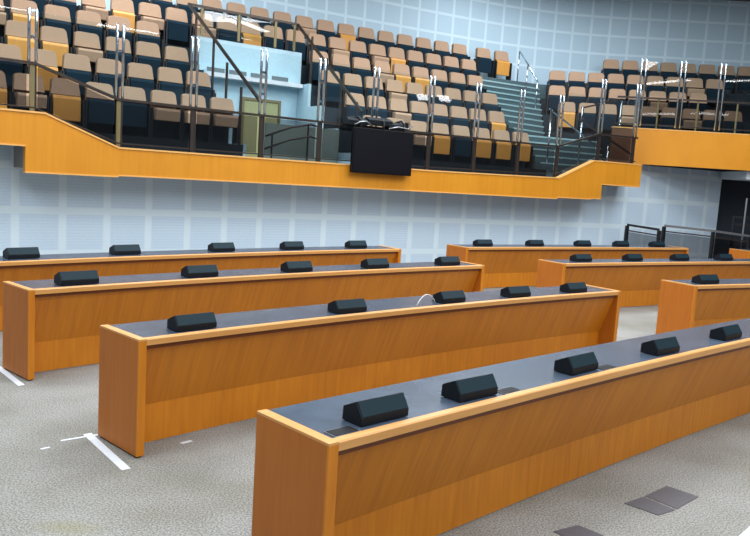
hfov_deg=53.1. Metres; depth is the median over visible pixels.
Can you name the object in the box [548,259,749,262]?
countertop
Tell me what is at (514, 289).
grille
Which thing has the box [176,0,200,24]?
chair
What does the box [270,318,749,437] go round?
countertop
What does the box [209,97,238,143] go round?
chair
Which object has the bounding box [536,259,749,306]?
curved desk
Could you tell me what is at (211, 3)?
chair
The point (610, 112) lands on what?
chair
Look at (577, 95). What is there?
chair
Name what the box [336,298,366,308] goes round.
grille
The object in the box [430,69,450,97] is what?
chair
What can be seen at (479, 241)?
grille
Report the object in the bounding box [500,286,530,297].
speaker
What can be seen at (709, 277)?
grille
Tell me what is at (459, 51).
chair
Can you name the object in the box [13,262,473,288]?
countertop
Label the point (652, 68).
chair
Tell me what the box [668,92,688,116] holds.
chair
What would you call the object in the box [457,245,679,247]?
countertop
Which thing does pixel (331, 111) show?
floor
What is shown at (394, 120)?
chair
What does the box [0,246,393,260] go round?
countertop
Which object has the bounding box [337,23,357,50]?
chair
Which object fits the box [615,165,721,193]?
wall
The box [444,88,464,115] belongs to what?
chair
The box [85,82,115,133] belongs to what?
chair
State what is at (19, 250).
grille
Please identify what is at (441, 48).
chair
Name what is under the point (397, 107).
chair
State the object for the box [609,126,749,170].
wall
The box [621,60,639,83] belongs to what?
chair
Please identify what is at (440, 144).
chair
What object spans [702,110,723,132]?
chair
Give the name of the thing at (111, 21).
chair
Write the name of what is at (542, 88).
floor
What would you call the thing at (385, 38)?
chair
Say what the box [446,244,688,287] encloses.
curved desk
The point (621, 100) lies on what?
handrail
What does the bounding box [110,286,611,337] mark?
countertop
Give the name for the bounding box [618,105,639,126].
chair
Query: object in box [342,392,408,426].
speaker
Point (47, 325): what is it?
curved desk
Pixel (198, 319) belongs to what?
grille
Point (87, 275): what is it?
grille
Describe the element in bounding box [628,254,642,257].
grille
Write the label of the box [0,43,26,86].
chair
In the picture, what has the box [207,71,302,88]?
shelf
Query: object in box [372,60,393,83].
chair
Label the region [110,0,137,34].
chair
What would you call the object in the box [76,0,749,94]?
wall
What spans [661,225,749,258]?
ramp railing
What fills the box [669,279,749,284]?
countertop
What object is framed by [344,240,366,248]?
speaker
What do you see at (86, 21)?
chair
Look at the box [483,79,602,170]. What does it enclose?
stairs
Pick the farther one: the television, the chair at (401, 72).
the chair at (401, 72)
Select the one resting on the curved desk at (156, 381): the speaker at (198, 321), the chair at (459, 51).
the speaker at (198, 321)
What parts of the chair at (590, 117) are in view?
tip seat, backrest, frame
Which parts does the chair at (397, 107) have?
backrest, tip seat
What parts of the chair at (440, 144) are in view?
frame, backrest, tip seat, frame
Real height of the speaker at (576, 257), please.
0.118 m
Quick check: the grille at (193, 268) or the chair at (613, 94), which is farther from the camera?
the chair at (613, 94)
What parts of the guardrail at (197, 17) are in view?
post, post, post, sloping handrail, post, post, post, handrail, post, post, post, post, sloping handrail, post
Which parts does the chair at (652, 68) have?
tip seat, backrest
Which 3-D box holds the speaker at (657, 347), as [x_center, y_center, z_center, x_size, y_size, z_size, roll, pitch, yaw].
[1.989,0.535,5.219,0.290,0.105,0.131,-2,9,-39]
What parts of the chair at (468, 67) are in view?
backrest, tip seat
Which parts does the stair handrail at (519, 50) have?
post, handrail, post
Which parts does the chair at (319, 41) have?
backrest, tip seat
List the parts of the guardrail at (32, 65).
rail, handrail, post, rail, handrail, post, post, post, post, rail, handrail, post, post, post, post, rail, handrail, post, rail, handrail, post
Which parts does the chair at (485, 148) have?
backrest, tip seat, frame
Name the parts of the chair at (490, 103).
backrest, tip seat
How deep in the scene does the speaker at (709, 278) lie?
9.57 m
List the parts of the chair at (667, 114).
backrest, tip seat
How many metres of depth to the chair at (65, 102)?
11.56 m
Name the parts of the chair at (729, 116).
backrest, tip seat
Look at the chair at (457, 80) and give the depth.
18.05 m
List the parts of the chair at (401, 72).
backrest, tip seat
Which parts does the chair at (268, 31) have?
backrest, tip seat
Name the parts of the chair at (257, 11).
backrest, tip seat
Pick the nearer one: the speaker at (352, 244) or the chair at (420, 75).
the speaker at (352, 244)
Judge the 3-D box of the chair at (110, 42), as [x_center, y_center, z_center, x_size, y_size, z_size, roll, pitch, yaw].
[-4.517,-3.651,13.205,0.514,0.806,0.237,-2,9,-37]
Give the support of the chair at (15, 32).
on the floor at (163, 131)
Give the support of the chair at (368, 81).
on the floor at (331, 111)
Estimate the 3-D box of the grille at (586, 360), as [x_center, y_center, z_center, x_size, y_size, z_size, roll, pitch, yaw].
[1.253,0.553,4.505,0.278,0.062,0.042,-3,9,-43]
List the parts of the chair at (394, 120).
backrest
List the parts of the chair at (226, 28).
backrest, tip seat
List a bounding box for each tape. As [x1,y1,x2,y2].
[0,366,23,385]
[60,434,97,440]
[83,433,130,469]
[739,526,749,535]
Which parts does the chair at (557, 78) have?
frame, tip seat, backrest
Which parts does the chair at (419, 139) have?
backrest, tip seat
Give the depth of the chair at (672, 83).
19.92 m
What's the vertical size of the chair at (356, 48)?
0.806 m
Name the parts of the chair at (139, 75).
backrest, tip seat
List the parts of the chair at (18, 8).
backrest, tip seat, frame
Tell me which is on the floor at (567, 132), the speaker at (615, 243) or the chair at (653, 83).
the chair at (653, 83)
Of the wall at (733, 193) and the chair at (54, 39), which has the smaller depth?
the chair at (54, 39)
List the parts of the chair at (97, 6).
backrest, tip seat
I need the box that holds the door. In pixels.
[241,97,280,156]
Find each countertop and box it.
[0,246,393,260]
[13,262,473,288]
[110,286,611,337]
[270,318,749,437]
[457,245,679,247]
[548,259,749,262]
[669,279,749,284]
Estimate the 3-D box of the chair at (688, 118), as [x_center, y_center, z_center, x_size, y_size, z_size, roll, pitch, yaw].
[7.931,-3.594,18.814,0.514,0.806,0.325,4,7,3]
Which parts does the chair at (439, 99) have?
backrest, tip seat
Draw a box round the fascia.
[0,108,642,199]
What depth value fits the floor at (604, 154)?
18.59 m
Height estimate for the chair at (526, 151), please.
0.806 m
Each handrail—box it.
[264,124,316,160]
[517,50,537,107]
[546,99,629,164]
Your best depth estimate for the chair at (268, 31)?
16.13 m
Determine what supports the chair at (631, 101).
on the floor at (567, 132)
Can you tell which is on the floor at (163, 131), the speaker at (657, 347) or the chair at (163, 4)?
the chair at (163, 4)
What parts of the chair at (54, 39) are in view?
backrest, tip seat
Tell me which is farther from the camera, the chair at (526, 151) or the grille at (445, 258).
the chair at (526, 151)
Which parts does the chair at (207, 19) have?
backrest, tip seat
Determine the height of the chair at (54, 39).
0.806 m
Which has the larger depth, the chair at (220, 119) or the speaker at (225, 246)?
the chair at (220, 119)
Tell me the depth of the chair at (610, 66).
20.56 m
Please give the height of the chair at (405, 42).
0.806 m
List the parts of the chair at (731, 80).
backrest, tip seat, frame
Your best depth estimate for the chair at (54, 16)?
13.08 m
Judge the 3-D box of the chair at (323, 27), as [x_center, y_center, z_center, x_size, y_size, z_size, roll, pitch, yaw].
[-1.151,-5.382,17.515,0.514,0.806,0.237,-1,8,-32]
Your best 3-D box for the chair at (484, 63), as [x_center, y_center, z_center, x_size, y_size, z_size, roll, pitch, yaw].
[2.865,-5.409,19.832,0.514,0.806,0.237,0,8,-28]
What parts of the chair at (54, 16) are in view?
backrest, tip seat, frame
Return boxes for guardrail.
[0,8,641,176]
[187,3,362,144]
[615,58,749,132]
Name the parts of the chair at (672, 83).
tip seat, backrest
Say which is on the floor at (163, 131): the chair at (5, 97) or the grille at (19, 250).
the chair at (5, 97)
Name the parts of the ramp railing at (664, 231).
post, rail, handrail, post, rail, handrail, post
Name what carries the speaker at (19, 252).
on the curved desk at (45, 267)
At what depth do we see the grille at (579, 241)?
14.69 m
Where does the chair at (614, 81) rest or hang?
on the floor at (567, 132)
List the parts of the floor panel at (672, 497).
lid, lid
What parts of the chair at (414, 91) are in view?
backrest, tip seat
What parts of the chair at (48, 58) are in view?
backrest, tip seat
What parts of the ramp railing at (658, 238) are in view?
post, rail, handrail, post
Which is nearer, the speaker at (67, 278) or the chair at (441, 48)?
the speaker at (67, 278)
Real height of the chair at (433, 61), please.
0.806 m
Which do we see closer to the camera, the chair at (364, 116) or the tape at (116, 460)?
the tape at (116, 460)
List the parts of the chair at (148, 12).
backrest, tip seat, frame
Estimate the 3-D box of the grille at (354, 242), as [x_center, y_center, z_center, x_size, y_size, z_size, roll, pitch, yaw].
[-0.255,-0.381,11.380,0.316,0.069,0.047,-2,9,-41]
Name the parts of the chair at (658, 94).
backrest, tip seat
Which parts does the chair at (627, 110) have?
tip seat, backrest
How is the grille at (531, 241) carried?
attached to the speaker at (528, 242)
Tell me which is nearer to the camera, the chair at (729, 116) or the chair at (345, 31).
the chair at (345, 31)
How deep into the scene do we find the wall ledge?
15.26 m
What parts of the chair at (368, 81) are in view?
frame, backrest, tip seat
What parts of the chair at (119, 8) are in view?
backrest, tip seat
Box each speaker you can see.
[3,247,39,258]
[54,270,98,285]
[109,244,140,254]
[167,312,216,331]
[181,264,217,277]
[207,242,234,251]
[279,241,303,249]
[280,261,312,272]
[327,298,366,313]
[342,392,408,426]
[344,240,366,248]
[360,258,388,268]
[432,290,465,303]
[434,256,459,265]
[441,373,497,401]
[472,239,492,245]
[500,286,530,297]
[525,240,543,245]
[554,352,598,374]
[559,282,586,292]
[569,254,591,261]
[573,240,591,245]
[612,241,628,246]
[622,254,642,260]
[640,336,679,355]
[648,241,664,246]
[669,254,689,260]
[691,274,718,283]
[709,324,741,340]
[714,254,732,260]
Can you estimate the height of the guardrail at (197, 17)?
2.690 m
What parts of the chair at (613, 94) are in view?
backrest, tip seat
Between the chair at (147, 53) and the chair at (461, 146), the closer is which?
the chair at (147, 53)
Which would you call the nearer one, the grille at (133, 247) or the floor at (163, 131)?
the grille at (133, 247)
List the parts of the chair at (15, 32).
backrest, tip seat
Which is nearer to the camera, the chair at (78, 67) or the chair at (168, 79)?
the chair at (78, 67)
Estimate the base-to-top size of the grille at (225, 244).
0.069 m
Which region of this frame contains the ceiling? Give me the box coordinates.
[720,171,749,180]
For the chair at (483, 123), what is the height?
0.806 m
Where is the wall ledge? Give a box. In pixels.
[199,64,302,88]
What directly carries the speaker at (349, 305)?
on the curved desk at (156, 381)
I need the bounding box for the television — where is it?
[343,115,413,175]
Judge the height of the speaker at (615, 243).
0.118 m
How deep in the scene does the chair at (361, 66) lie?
16.68 m
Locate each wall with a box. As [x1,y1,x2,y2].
[0,145,719,262]
[14,146,22,167]
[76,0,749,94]
[193,36,301,143]
[202,69,245,155]
[296,84,350,163]
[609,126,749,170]
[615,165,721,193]
[713,179,749,258]
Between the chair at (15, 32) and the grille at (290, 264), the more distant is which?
the chair at (15, 32)
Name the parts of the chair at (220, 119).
frame, backrest, tip seat, frame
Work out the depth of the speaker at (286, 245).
10.55 m
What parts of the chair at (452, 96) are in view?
backrest, tip seat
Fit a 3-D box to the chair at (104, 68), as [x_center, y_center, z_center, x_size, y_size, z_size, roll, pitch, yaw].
[-4.446,-3.096,12.568,0.514,0.806,0.236,-2,9,-37]
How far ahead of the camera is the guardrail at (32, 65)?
12.75 m
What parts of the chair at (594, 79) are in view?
tip seat, backrest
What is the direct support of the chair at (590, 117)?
on the floor at (567, 132)
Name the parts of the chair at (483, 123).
backrest, tip seat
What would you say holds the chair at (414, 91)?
on the floor at (331, 111)
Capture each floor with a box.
[0,0,242,155]
[0,286,749,535]
[300,61,624,186]
[481,76,587,98]
[540,88,749,152]
[600,151,742,171]
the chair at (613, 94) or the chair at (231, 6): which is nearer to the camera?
the chair at (231, 6)
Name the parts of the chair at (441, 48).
backrest, tip seat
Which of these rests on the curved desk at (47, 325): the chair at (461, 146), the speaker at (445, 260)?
the speaker at (445, 260)
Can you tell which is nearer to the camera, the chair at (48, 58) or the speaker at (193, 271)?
the speaker at (193, 271)
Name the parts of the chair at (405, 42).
backrest, tip seat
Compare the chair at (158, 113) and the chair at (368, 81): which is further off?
the chair at (368, 81)
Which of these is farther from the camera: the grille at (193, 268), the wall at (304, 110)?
the wall at (304, 110)
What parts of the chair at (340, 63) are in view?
backrest, tip seat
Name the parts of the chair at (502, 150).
frame, backrest, tip seat, frame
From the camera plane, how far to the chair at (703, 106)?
19.34 m
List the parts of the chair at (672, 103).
backrest, tip seat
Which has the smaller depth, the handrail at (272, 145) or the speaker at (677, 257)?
the speaker at (677, 257)
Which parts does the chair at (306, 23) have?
backrest, tip seat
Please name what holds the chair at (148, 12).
on the floor at (163, 131)
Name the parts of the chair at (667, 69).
backrest, tip seat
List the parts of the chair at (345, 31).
backrest, tip seat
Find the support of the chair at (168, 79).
on the floor at (163, 131)
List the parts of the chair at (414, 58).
backrest, tip seat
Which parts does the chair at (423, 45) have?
backrest, tip seat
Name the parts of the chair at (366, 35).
backrest, tip seat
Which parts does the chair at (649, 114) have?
tip seat, backrest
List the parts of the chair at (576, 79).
tip seat, backrest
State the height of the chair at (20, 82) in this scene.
0.806 m
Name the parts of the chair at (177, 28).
frame, backrest, tip seat, frame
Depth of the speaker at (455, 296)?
6.78 m
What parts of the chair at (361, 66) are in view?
backrest, tip seat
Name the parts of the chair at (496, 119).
backrest, tip seat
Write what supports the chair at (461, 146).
on the floor at (331, 111)
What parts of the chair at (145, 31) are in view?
backrest, tip seat, frame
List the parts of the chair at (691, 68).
backrest, tip seat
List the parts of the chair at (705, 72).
backrest, tip seat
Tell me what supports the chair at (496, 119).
on the floor at (331, 111)
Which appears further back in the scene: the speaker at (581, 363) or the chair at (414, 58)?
the chair at (414, 58)
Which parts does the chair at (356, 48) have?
backrest, tip seat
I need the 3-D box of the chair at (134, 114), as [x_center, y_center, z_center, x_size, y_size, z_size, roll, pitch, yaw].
[-3.954,-2.551,12.247,0.514,0.806,0.237,-2,9,-37]
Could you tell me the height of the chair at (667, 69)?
0.806 m
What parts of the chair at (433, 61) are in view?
backrest, tip seat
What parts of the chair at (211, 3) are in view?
backrest, tip seat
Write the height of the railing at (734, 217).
1.900 m
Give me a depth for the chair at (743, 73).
20.33 m
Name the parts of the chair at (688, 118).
backrest, tip seat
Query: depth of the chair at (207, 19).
15.21 m
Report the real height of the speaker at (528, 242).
0.118 m
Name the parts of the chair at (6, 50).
backrest, tip seat, frame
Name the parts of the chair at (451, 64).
backrest, tip seat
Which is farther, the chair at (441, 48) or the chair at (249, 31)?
the chair at (441, 48)
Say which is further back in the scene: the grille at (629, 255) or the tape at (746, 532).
the grille at (629, 255)
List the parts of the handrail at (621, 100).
post, handrail, post, handrail, handrail, post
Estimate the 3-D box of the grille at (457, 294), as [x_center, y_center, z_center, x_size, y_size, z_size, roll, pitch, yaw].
[0.711,0.241,6.809,0.287,0.062,0.043,-2,9,-41]
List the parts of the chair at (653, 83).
tip seat, backrest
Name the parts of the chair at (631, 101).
backrest, tip seat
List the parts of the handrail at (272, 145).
post, rail, rail, post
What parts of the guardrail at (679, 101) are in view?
thin post, post, rail, handrail, thin post, post, thin post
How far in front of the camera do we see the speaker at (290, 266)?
8.21 m
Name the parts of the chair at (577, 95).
tip seat, backrest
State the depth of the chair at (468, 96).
17.54 m
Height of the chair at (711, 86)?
0.806 m
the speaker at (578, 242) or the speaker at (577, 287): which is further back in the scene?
the speaker at (578, 242)
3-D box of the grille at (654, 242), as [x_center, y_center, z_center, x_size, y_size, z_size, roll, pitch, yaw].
[6.000,-0.526,15.851,0.345,0.069,0.047,0,8,-30]
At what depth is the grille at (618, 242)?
15.28 m
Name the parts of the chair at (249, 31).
backrest, tip seat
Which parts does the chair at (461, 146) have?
frame, backrest, tip seat, frame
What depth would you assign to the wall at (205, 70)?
13.46 m
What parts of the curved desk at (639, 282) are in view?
panel, kick panel, panel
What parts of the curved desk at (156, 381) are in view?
panel, kick panel, panel, panel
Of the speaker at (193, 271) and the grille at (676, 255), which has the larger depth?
the grille at (676, 255)
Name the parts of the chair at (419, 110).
backrest, tip seat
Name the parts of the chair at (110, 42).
backrest, tip seat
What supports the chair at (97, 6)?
on the floor at (163, 131)
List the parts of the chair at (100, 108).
frame, backrest, tip seat, frame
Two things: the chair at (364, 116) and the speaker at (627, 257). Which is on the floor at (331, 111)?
the chair at (364, 116)
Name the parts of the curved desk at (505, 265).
panel, kick panel, panel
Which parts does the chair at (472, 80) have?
backrest, tip seat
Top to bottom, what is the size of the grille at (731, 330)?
0.062 m
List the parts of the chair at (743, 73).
tip seat, backrest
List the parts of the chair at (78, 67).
backrest, tip seat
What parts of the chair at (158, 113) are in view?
frame, backrest, tip seat, frame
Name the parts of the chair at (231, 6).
backrest, tip seat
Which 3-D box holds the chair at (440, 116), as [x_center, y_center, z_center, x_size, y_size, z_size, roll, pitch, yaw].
[1.410,-3.200,16.493,0.514,0.806,0.236,0,8,-31]
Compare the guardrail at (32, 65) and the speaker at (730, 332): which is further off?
the guardrail at (32, 65)
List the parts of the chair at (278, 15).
backrest, tip seat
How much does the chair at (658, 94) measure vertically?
0.806 m
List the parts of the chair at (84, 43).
backrest, tip seat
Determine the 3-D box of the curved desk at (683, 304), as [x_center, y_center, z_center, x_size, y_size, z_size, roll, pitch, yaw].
[6.289,0.560,10.829,5.659,0.760,0.592,0,8,-27]
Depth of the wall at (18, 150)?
10.62 m
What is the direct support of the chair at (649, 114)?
on the floor at (567, 132)
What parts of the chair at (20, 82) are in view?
frame, backrest, tip seat, frame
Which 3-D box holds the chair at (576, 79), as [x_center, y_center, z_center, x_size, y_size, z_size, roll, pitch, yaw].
[5.392,-4.859,20.107,0.514,0.806,0.236,4,7,3]
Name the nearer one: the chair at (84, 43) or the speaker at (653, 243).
the chair at (84, 43)
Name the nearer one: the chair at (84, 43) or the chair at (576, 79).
the chair at (84, 43)
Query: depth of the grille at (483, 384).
3.81 m
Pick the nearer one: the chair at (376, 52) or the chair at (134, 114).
the chair at (134, 114)
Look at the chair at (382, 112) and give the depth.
15.62 m
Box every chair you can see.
[0,0,8,28]
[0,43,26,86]
[0,71,11,108]
[3,20,38,60]
[9,0,42,41]
[12,73,48,112]
[27,48,61,90]
[28,0,48,18]
[39,26,71,66]
[43,4,74,47]
[49,0,79,23]
[49,77,84,130]
[62,53,95,94]
[72,31,104,63]
[75,10,105,51]
[80,0,109,29]
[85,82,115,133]
[95,58,127,96]
[105,36,134,75]
[106,16,134,56]
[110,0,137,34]
[118,86,150,136]
[127,62,157,101]
[132,0,148,15]
[135,21,163,60]
[135,41,164,78]
[138,2,164,43]
[149,0,175,19]
[150,90,181,139]
[157,67,186,104]
[164,46,189,82]
[165,7,191,47]
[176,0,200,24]
[180,94,210,141]
[186,71,214,112]
[191,12,216,38]
[202,0,225,28]
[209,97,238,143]
[216,17,240,42]
[226,2,249,24]
[240,21,263,46]
[250,7,272,36]
[263,25,286,49]
[273,11,292,40]
[285,29,308,65]
[295,15,316,38]
[306,50,332,84]
[307,33,329,63]
[316,19,337,47]
[320,70,343,108]
[328,37,349,65]
[331,54,353,78]
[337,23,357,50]
[341,93,368,129]
[343,73,365,102]
[348,40,369,67]
[352,57,373,86]
[357,27,377,54]
[362,115,381,129]
[364,76,386,109]
[367,95,390,118]
[368,44,389,70]
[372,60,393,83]
[377,30,397,56]
[385,79,406,110]
[386,118,404,131]
[387,47,407,73]
[388,98,411,129]
[392,64,413,92]
[396,34,415,59]
[405,82,426,112]
[406,50,426,76]
[408,120,431,159]
[409,101,430,135]
[411,66,432,94]
[415,37,434,63]
[425,53,444,78]
[425,85,445,107]
[429,104,451,138]
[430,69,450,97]
[430,123,452,161]
[433,40,452,65]
[443,56,462,81]
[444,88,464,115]
[449,72,468,100]
[449,106,470,133]
[451,43,469,67]
[451,125,472,163]
[460,59,479,84]
[462,90,483,117]
[467,75,486,92]
[469,108,489,140]
[472,127,493,164]
[474,48,493,77]
[481,93,500,119]
[487,111,508,138]
[492,130,513,166]
[493,51,511,79]
[512,132,532,167]
[545,71,567,98]
[545,85,567,114]
[554,102,577,132]
[566,72,586,98]
[567,86,587,110]
[576,103,597,133]
[586,73,604,97]
[587,88,607,112]
[597,104,618,133]
[601,59,621,80]
[606,74,625,98]
[608,89,627,113]
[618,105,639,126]
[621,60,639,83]
[626,75,645,98]
[628,90,647,110]
[639,106,660,128]
[642,61,659,84]
[646,76,665,99]
[648,91,668,110]
[660,62,678,85]
[660,107,681,129]
[665,77,685,101]
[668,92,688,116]
[679,63,698,84]
[681,109,702,130]
[685,78,705,96]
[688,93,709,118]
[698,64,717,87]
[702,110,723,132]
[705,79,725,108]
[717,65,737,93]
[723,111,744,133]
[736,66,749,93]
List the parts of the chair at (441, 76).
backrest, tip seat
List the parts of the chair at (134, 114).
backrest, tip seat, frame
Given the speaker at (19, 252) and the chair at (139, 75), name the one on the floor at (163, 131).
the chair at (139, 75)
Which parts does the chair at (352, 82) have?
backrest, tip seat, frame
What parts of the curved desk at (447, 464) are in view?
panel, socket plate, socket frame, socket plate, kick panel, panel, socket plate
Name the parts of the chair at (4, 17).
backrest, tip seat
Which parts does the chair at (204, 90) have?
backrest, tip seat, frame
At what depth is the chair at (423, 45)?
18.87 m
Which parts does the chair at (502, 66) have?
frame, backrest, tip seat, frame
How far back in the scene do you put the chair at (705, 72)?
20.41 m
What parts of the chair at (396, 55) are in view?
backrest, tip seat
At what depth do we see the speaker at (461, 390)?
3.79 m
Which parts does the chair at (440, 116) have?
backrest, tip seat, frame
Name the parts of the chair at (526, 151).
frame, backrest, tip seat, frame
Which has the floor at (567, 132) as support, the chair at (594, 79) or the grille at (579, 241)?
the chair at (594, 79)
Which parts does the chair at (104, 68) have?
backrest, tip seat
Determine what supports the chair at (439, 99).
on the floor at (331, 111)
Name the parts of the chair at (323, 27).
backrest, tip seat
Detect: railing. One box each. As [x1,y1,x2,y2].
[624,224,660,240]
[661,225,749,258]
[728,198,749,253]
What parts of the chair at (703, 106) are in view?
backrest, tip seat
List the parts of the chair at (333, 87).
frame, backrest, tip seat, frame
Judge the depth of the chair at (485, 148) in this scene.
16.36 m
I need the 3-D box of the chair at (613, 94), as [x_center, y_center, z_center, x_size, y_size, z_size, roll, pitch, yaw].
[6.281,-4.255,19.504,0.514,0.806,0.236,4,7,3]
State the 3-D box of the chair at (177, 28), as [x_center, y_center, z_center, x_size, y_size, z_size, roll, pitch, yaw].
[-3.957,-4.779,14.979,0.514,0.806,0.237,-1,8,-35]
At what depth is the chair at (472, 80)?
18.30 m
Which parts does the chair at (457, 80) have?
backrest, tip seat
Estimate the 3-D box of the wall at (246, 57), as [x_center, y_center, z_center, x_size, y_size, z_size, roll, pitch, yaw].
[-2.637,-3.385,15.476,2.358,2.370,0.126,-1,8,-34]
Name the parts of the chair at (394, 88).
frame, backrest, tip seat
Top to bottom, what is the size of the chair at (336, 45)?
0.806 m
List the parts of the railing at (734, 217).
post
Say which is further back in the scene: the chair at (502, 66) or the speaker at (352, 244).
the chair at (502, 66)
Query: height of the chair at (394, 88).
0.806 m
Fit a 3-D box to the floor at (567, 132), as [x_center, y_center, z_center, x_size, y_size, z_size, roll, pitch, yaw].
[8.488,-3.768,19.823,8.264,1.840,2.900,4,7,3]
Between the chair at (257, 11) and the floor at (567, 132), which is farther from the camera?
the floor at (567, 132)
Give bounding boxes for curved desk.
[0,245,400,330]
[3,261,484,380]
[98,285,620,457]
[251,318,749,535]
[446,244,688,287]
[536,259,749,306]
[655,279,749,333]
[729,248,749,258]
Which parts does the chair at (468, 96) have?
backrest, tip seat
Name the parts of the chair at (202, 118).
frame, backrest, tip seat, frame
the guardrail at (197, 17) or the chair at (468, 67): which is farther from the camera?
the chair at (468, 67)
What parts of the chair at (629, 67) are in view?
backrest, tip seat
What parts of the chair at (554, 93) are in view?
frame, tip seat, backrest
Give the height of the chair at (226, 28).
0.806 m
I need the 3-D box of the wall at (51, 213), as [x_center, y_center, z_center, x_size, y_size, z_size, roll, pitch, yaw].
[-0.075,-0.865,14.207,20.520,1.980,0.999,-1,8,-33]
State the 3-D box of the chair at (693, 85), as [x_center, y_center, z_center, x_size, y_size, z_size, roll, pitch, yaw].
[8.472,-4.638,19.887,0.514,0.806,0.325,4,7,3]
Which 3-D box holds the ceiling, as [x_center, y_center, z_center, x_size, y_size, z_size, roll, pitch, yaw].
[10.567,-2.158,18.395,3.580,0.190,1.400,4,7,0]
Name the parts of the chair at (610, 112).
tip seat, backrest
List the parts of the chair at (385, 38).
backrest, tip seat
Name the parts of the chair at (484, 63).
frame, backrest, tip seat, frame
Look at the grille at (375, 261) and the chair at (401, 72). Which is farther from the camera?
the chair at (401, 72)
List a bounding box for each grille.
[7,247,38,254]
[60,270,97,280]
[114,244,139,250]
[176,312,215,325]
[187,265,217,272]
[213,242,234,247]
[284,241,303,246]
[287,261,311,267]
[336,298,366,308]
[350,240,366,244]
[358,393,407,417]
[367,258,388,264]
[441,256,459,261]
[441,290,464,298]
[456,374,496,394]
[477,239,492,243]
[508,286,529,293]
[530,240,543,243]
[568,282,586,288]
[568,352,597,368]
[575,254,591,258]
[578,240,590,243]
[617,241,628,243]
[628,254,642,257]
[653,241,664,244]
[654,337,679,349]
[675,254,688,257]
[700,274,718,280]
[720,254,732,257]
[722,324,741,335]
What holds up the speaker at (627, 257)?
on the curved desk at (639, 282)
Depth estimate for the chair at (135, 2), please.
14.99 m
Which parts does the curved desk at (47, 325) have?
panel, kick panel, panel, panel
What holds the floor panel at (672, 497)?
on the floor at (204, 486)
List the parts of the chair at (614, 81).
tip seat, backrest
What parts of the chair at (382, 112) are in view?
backrest, tip seat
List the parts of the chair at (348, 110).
frame, backrest, tip seat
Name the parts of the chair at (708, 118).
backrest, tip seat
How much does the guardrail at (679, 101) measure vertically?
1.592 m
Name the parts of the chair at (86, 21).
backrest, tip seat, frame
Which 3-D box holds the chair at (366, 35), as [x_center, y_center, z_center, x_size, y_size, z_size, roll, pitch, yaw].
[-0.208,-5.393,18.095,0.514,0.806,0.236,-1,8,-31]
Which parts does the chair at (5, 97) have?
tip seat, backrest, frame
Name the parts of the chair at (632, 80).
tip seat, backrest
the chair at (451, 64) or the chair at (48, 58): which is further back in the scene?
the chair at (451, 64)
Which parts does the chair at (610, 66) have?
tip seat, backrest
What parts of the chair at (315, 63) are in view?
frame, tip seat, backrest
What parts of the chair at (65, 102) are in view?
frame, backrest, tip seat, frame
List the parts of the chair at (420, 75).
backrest, tip seat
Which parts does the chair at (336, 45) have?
frame, backrest, tip seat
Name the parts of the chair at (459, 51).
backrest, tip seat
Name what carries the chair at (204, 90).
on the floor at (163, 131)
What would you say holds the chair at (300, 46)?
on the floor
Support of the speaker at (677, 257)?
on the curved desk at (639, 282)
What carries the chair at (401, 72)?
on the floor at (331, 111)
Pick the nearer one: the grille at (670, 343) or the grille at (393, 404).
the grille at (393, 404)
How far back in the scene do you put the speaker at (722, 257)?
13.40 m
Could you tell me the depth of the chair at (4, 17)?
12.44 m
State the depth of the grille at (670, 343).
5.18 m
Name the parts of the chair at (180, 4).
backrest, tip seat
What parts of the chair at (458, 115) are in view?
backrest, tip seat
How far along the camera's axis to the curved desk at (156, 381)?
5.80 m
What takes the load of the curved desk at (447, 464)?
on the floor at (204, 486)
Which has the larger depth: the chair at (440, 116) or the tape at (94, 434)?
the chair at (440, 116)
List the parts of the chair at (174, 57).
backrest, tip seat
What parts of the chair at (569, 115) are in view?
frame, tip seat, backrest, frame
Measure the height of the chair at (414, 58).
0.806 m
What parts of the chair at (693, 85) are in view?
backrest, tip seat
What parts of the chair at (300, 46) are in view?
backrest, tip seat, frame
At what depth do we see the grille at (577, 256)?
11.51 m
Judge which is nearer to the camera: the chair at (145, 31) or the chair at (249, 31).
the chair at (145, 31)
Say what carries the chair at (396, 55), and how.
on the floor at (331, 111)
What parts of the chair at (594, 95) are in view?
tip seat, backrest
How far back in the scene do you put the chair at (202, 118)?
12.79 m
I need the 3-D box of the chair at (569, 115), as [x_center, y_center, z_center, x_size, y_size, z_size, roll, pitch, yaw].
[4.851,-3.814,19.033,0.514,0.806,0.236,4,7,3]
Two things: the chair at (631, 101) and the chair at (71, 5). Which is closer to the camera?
the chair at (71, 5)
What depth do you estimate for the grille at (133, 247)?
8.80 m
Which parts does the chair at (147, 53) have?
backrest, tip seat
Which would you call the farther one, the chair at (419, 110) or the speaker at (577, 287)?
the chair at (419, 110)
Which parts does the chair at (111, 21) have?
backrest, tip seat, frame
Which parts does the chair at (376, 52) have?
backrest, tip seat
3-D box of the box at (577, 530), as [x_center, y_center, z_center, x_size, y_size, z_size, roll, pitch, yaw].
[1.097,1.432,4.047,0.217,0.004,0.161,-1,8,-34]
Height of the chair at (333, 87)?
0.806 m
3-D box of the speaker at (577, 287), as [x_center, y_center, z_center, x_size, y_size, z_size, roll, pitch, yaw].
[2.130,0.204,8.040,0.300,0.105,0.136,-2,9,-37]
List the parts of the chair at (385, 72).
backrest, tip seat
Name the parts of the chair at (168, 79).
backrest, tip seat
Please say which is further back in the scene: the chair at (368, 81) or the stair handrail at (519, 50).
the stair handrail at (519, 50)
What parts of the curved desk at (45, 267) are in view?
kick panel, panel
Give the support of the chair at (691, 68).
on the floor at (567, 132)
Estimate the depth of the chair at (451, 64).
18.62 m
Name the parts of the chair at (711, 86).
tip seat, backrest, frame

